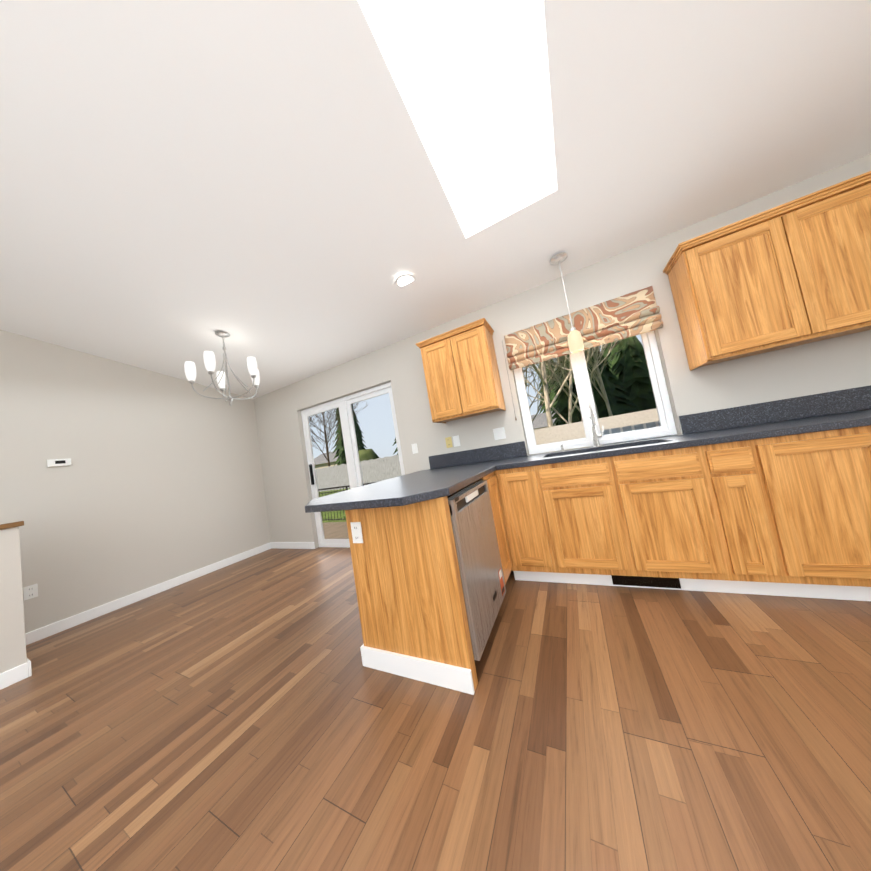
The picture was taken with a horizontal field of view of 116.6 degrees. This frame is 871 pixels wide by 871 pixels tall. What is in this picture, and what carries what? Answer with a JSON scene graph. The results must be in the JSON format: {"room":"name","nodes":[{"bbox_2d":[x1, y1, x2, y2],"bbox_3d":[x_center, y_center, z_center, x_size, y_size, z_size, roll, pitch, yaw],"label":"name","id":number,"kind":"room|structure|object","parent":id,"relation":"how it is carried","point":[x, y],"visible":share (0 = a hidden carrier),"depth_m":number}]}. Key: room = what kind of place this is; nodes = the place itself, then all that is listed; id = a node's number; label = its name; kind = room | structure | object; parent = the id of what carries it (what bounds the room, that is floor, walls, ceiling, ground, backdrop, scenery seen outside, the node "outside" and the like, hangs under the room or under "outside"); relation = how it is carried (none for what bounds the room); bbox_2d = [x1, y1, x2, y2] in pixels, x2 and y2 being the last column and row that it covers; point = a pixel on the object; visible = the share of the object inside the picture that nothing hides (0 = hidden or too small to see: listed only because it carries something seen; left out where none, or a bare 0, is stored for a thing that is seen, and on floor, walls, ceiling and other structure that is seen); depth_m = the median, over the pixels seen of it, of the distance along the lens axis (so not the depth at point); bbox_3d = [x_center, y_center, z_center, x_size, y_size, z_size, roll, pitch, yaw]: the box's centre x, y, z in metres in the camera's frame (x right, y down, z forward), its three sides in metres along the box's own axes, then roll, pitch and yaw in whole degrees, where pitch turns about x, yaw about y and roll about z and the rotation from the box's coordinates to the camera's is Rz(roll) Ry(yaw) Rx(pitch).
{"room":"kitchen","nodes":[
{"label":"kitchen","id":0,"kind":"room"},
{"bbox_2d":[0,521,31,689],"bbox_3d":[-3.818,1.197,0.302,0.165,1.085,3.720,-11,-4,26],"label":"wall","id":1,"kind":"structure","parent":0,"point":[15,664],"depth_m":1.88},
{"bbox_2d":[0,330,270,632],"bbox_3d":[-4.385,-0.044,1.750,0.150,3.900,6.150,-11,-4,26],"label":"wall","id":2,"kind":"structure","parent":0,"point":[159,479],"depth_m":3.00},
{"bbox_2d":[23,584,37,600],"bbox_3d":[-3.665,1.417,2.438,0.008,0.115,0.072,-11,-4,26],"label":"electrical outlet plate","id":3,"kind":"object","parent":2,"relation":"attached to","point":[30,591],"visible":1,"depth_m":2.44},
{"bbox_2d":[47,458,70,466],"bbox_3d":[-3.758,0.270,2.689,0.022,0.070,0.140,-11,-4,26],"label":"thermostat","id":4,"kind":"object","parent":2,"relation":"attached to","point":[57,462],"visible":1,"depth_m":2.68},
{"bbox_2d":[25,543,270,644],"bbox_3d":[-3.971,1.812,1.658,0.014,0.100,6.000,-11,-4,26],"label":"baseboard","id":5,"kind":"structure","parent":2,"relation":"attached to","point":[33,636],"depth_m":2.94},
{"bbox_2d":[0,547,870,870],"bbox_3d":[-1.007,1.303,0.106,7.380,0.060,6.450,-11,-4,26],"label":"floor","id":6,"kind":"structure","parent":0,"point":[252,713],"depth_m":1.04},
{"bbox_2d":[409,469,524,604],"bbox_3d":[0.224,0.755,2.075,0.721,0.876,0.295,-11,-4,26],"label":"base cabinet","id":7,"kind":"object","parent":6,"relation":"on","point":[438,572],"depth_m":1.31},
{"bbox_2d":[350,522,363,542],"bbox_3d":[-0.437,0.539,1.492,0.072,0.115,0.008,-11,-4,26],"label":"electrical outlet plate","id":8,"kind":"object","parent":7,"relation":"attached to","point":[356,530],"visible":1,"depth_m":1.49},
{"bbox_2d":[305,465,496,512],"bbox_3d":[-0.227,0.347,1.815,1.034,0.038,1.050,-11,-4,26],"label":"countertop","id":9,"kind":"structure","parent":7,"relation":"on","point":[447,474],"depth_m":1.49},
{"bbox_2d":[447,479,505,661],"bbox_3d":[0.024,0.770,1.669,0.597,0.858,0.602,-11,-4,26],"label":"dishwasher","id":10,"kind":"object","parent":6,"relation":"on","point":[478,556],"visible":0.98,"depth_m":1.44},
{"bbox_2d":[505,464,572,583],"bbox_3d":[0.818,0.668,2.243,0.391,0.876,0.681,-11,-4,26],"label":"base cabinet","id":11,"kind":"object","parent":6,"relation":"on","point":[534,495],"depth_m":1.96},
{"bbox_2d":[665,437,816,597],"bbox_3d":[1.872,0.462,1.750,0.285,0.876,0.627,-11,-4,26],"label":"base cabinet","id":12,"kind":"object","parent":6,"relation":"on","point":[788,515],"depth_m":1.50},
{"bbox_2d":[611,575,680,588],"bbox_3d":[1.356,0.941,1.746,0.360,0.076,0.008,-11,-4,26],"label":"air vent register","id":13,"kind":"object","parent":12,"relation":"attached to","point":[648,581],"visible":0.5,"depth_m":1.74},
{"bbox_2d":[777,425,870,600],"bbox_3d":[2.142,0.409,1.617,0.606,0.876,0.627,-11,-4,26],"label":"base cabinet","id":14,"kind":"object","parent":6,"relation":"on","point":[828,472],"depth_m":1.35},
{"bbox_2d":[398,385,870,476],"bbox_3d":[1.224,0.053,2.096,3.450,0.183,0.745,-11,-4,26],"label":"countertop","id":15,"kind":"structure","parent":14,"relation":"on","point":[847,408],"depth_m":1.82},
{"bbox_2d":[561,400,603,451],"bbox_3d":[1.212,-0.084,2.270,0.359,0.400,0.199,-11,-4,26],"label":"faucet","id":16,"kind":"object","parent":15,"relation":"on","point":[595,435],"visible":1,"depth_m":2.26},
{"bbox_2d":[0,0,870,398],"bbox_3d":[-1.489,-1.829,0.379,7.080,1.417,6.300,-11,-4,26],"label":"ceiling","id":17,"kind":"structure","parent":0,"point":[284,192],"depth_m":1.54},
{"bbox_2d":[184,331,259,405],"bbox_3d":[-2.170,-0.688,2.834,0.637,0.779,0.615,-11,-4,26],"label":"chandelier","id":18,"kind":"object","parent":17,"relation":"hanging from","point":[209,363],"visible":1,"depth_m":2.76},
{"bbox_2d":[395,274,416,288],"bbox_3d":[-0.259,-1.340,2.345,0.196,0.006,0.196,-11,-4,26],"label":"recessed light","id":19,"kind":"object","parent":17,"relation":"in","point":[402,280],"visible":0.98,"depth_m":2.32},
{"bbox_2d":[386,0,540,169],"bbox_3d":[0.116,-2.182,1.345,0.690,0.271,1.320,-11,-4,26],"label":"glazing","id":20,"kind":"object","parent":17,"relation":"in","point":[473,63],"visible":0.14,"depth_m":1.55},
{"bbox_2d":[549,252,583,352],"bbox_3d":[1.086,-1.079,2.211,0.140,0.801,0.140,-11,-4,26],"label":"pendant light","id":21,"kind":"object","parent":17,"relation":"hanging from","point":[575,342],"visible":1,"depth_m":2.18},
{"bbox_2d":[254,154,870,548],"bbox_3d":[0.160,-0.109,3.022,7.080,2.720,0.150,-11,-4,26],"label":"wall","id":22,"kind":"structure","parent":0,"point":[832,364],"depth_m":2.52},
{"bbox_2d":[270,542,314,548],"bbox_3d":[-2.193,1.681,4.115,0.990,0.100,0.017,-11,-4,26],"label":"baseboard","id":23,"kind":"structure","parent":22,"relation":"attached to","point":[275,545],"depth_m":4.10},
{"bbox_2d":[301,382,404,547],"bbox_3d":[-1.114,0.485,3.656,1.722,2.046,0.095,-11,-4,26],"label":"door","id":24,"kind":"structure","parent":22,"relation":"in","point":[343,405],"depth_m":3.70},
{"bbox_2d":[411,443,417,453],"bbox_3d":[-0.243,0.153,3.133,0.072,0.115,0.011,-11,-4,26],"label":"switch plate","id":25,"kind":"object","parent":22,"relation":"attached to","point":[414,449],"visible":1,"depth_m":3.13},
{"bbox_2d":[445,437,452,447],"bbox_3d":[0.146,0.076,2.942,0.072,0.115,0.008,-11,-4,26],"label":"electrical outlet plate","id":26,"kind":"object","parent":22,"relation":"attached to","point":[448,440],"visible":1,"depth_m":2.94},
{"bbox_2d":[452,435,459,446],"bbox_3d":[0.225,0.060,2.902,0.072,0.115,0.011,-11,-4,26],"label":"electrical outlet plate","id":27,"kind":"object","parent":22,"relation":"attached to","point":[456,441],"visible":1,"depth_m":2.90},
{"bbox_2d":[416,318,505,422],"bbox_3d":[0.259,-0.590,2.686,0.723,0.815,0.346,-11,-4,26],"label":"upper cabinet","id":28,"kind":"object","parent":22,"relation":"attached to","point":[461,372],"visible":1,"depth_m":2.54},
{"bbox_2d":[493,427,505,439],"bbox_3d":[0.640,-0.018,2.696,0.115,0.115,0.011,-11,-4,26],"label":"switch plate","id":29,"kind":"object","parent":22,"relation":"attached to","point":[499,433],"visible":1,"depth_m":2.70},
{"bbox_2d":[514,331,676,454],"bbox_3d":[1.344,-0.481,2.460,1.142,1.156,0.060,-11,-4,26],"label":"kitchen window","id":30,"kind":"structure","parent":22,"relation":"in","point":[667,427],"depth_m":2.42},
{"bbox_2d":[502,286,662,419],"bbox_3d":[1.231,-0.662,2.345,1.216,0.835,0.089,-11,-4,26],"label":"roman shade","id":31,"kind":"object","parent":30,"relation":"attached to","point":[635,313],"visible":0.9,"depth_m":2.29},
{"bbox_2d":[663,171,870,370],"bbox_3d":[2.197,-0.972,1.725,0.958,0.815,0.346,-11,-4,26],"label":"upper cabinet","id":32,"kind":"object","parent":22,"relation":"attached to","point":[795,272],"visible":1,"depth_m":1.63},
{"label":"outside","id":33,"kind":"structure","parent":0,"visible":0},
{"bbox_2d":[318,488,349,522],"bbox_3d":[12.046,2.741,47.380,140.000,0.100,89.848,-11,-4,26],"label":"ground","id":34,"kind":"structure","parent":33,"point":[327,513],"depth_m":9.45},
{"bbox_2d":[323,522,348,538],"bbox_3d":[-1.427,2.080,5.317,6.250,0.120,2.495,-11,-4,26],"label":"deck","id":35,"kind":"object","parent":34,"relation":"on","point":[329,528],"depth_m":6.35},
{"bbox_2d":[314,449,362,469],"bbox_3d":[-14.390,4.402,40.835,7.300,4.350,7.800,-11,-4,26],"label":"house","id":36,"kind":"structure","parent":34,"relation":"on","point":[320,461],"depth_m":38.16},
{"bbox_2d":[318,482,375,520],"bbox_3d":[-0.989,1.536,6.417,6.199,0.947,0.060,-11,-4,26],"label":"deck railing","id":37,"kind":"object","parent":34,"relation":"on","point":[347,486],"depth_m":7.20},
{"bbox_2d":[316,455,401,491],"bbox_3d":[-0.752,1.863,17.276,64.056,1.879,0.060,-11,-4,26],"label":"fence","id":38,"kind":"object","parent":34,"relation":"on","point":[380,466],"depth_m":19.39},
{"bbox_2d":[309,340,623,466],"bbox_3d":[-7.438,-4.322,19.006,39.409,16.454,20.684,-11,-4,26],"label":"bare tree","id":39,"kind":"object","parent":34,"relation":"on","point":[540,371],"depth_m":9.24},
{"bbox_2d":[332,336,655,465],"bbox_3d":[-10.521,-3.289,38.965,71.670,18.000,28.521,-11,-4,26],"label":"conifer tree","id":40,"kind":"object","parent":34,"relation":"on","point":[620,362],"depth_m":15.20},
{"bbox_2d":[531,411,555,429],"bbox_3d":[10.722,-0.378,25.602,3.000,3.650,4.800,-11,-4,26],"label":"house","id":41,"kind":"structure","parent":34,"relation":"on","point":[539,421],"depth_m":24.56},
{"bbox_2d":[530,408,658,454],"bbox_3d":[4.722,0.087,2.979,7.160,1.750,0.140,-11,-4,26],"label":"privacy screen","id":42,"kind":"object","parent":34,"relation":"on","point":[611,422],"depth_m":4.14},
{"bbox_2d":[600,421,671,444],"bbox_3d":[4.395,0.226,2.195,5.100,1.480,0.049,-11,-4,26],"label":"lattice","id":43,"kind":"object","parent":34,"relation":"on","point":[634,427],"depth_m":3.19},
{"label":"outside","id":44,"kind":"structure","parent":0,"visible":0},
{"bbox_2d":[358,449,378,461],"bbox_3d":[4.347,0.140,16.693,24.250,2.970,2.558,-11,-4,26],"label":"shrubs","id":45,"kind":"object","parent":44,"point":[370,454],"depth_m":20.83}
]}

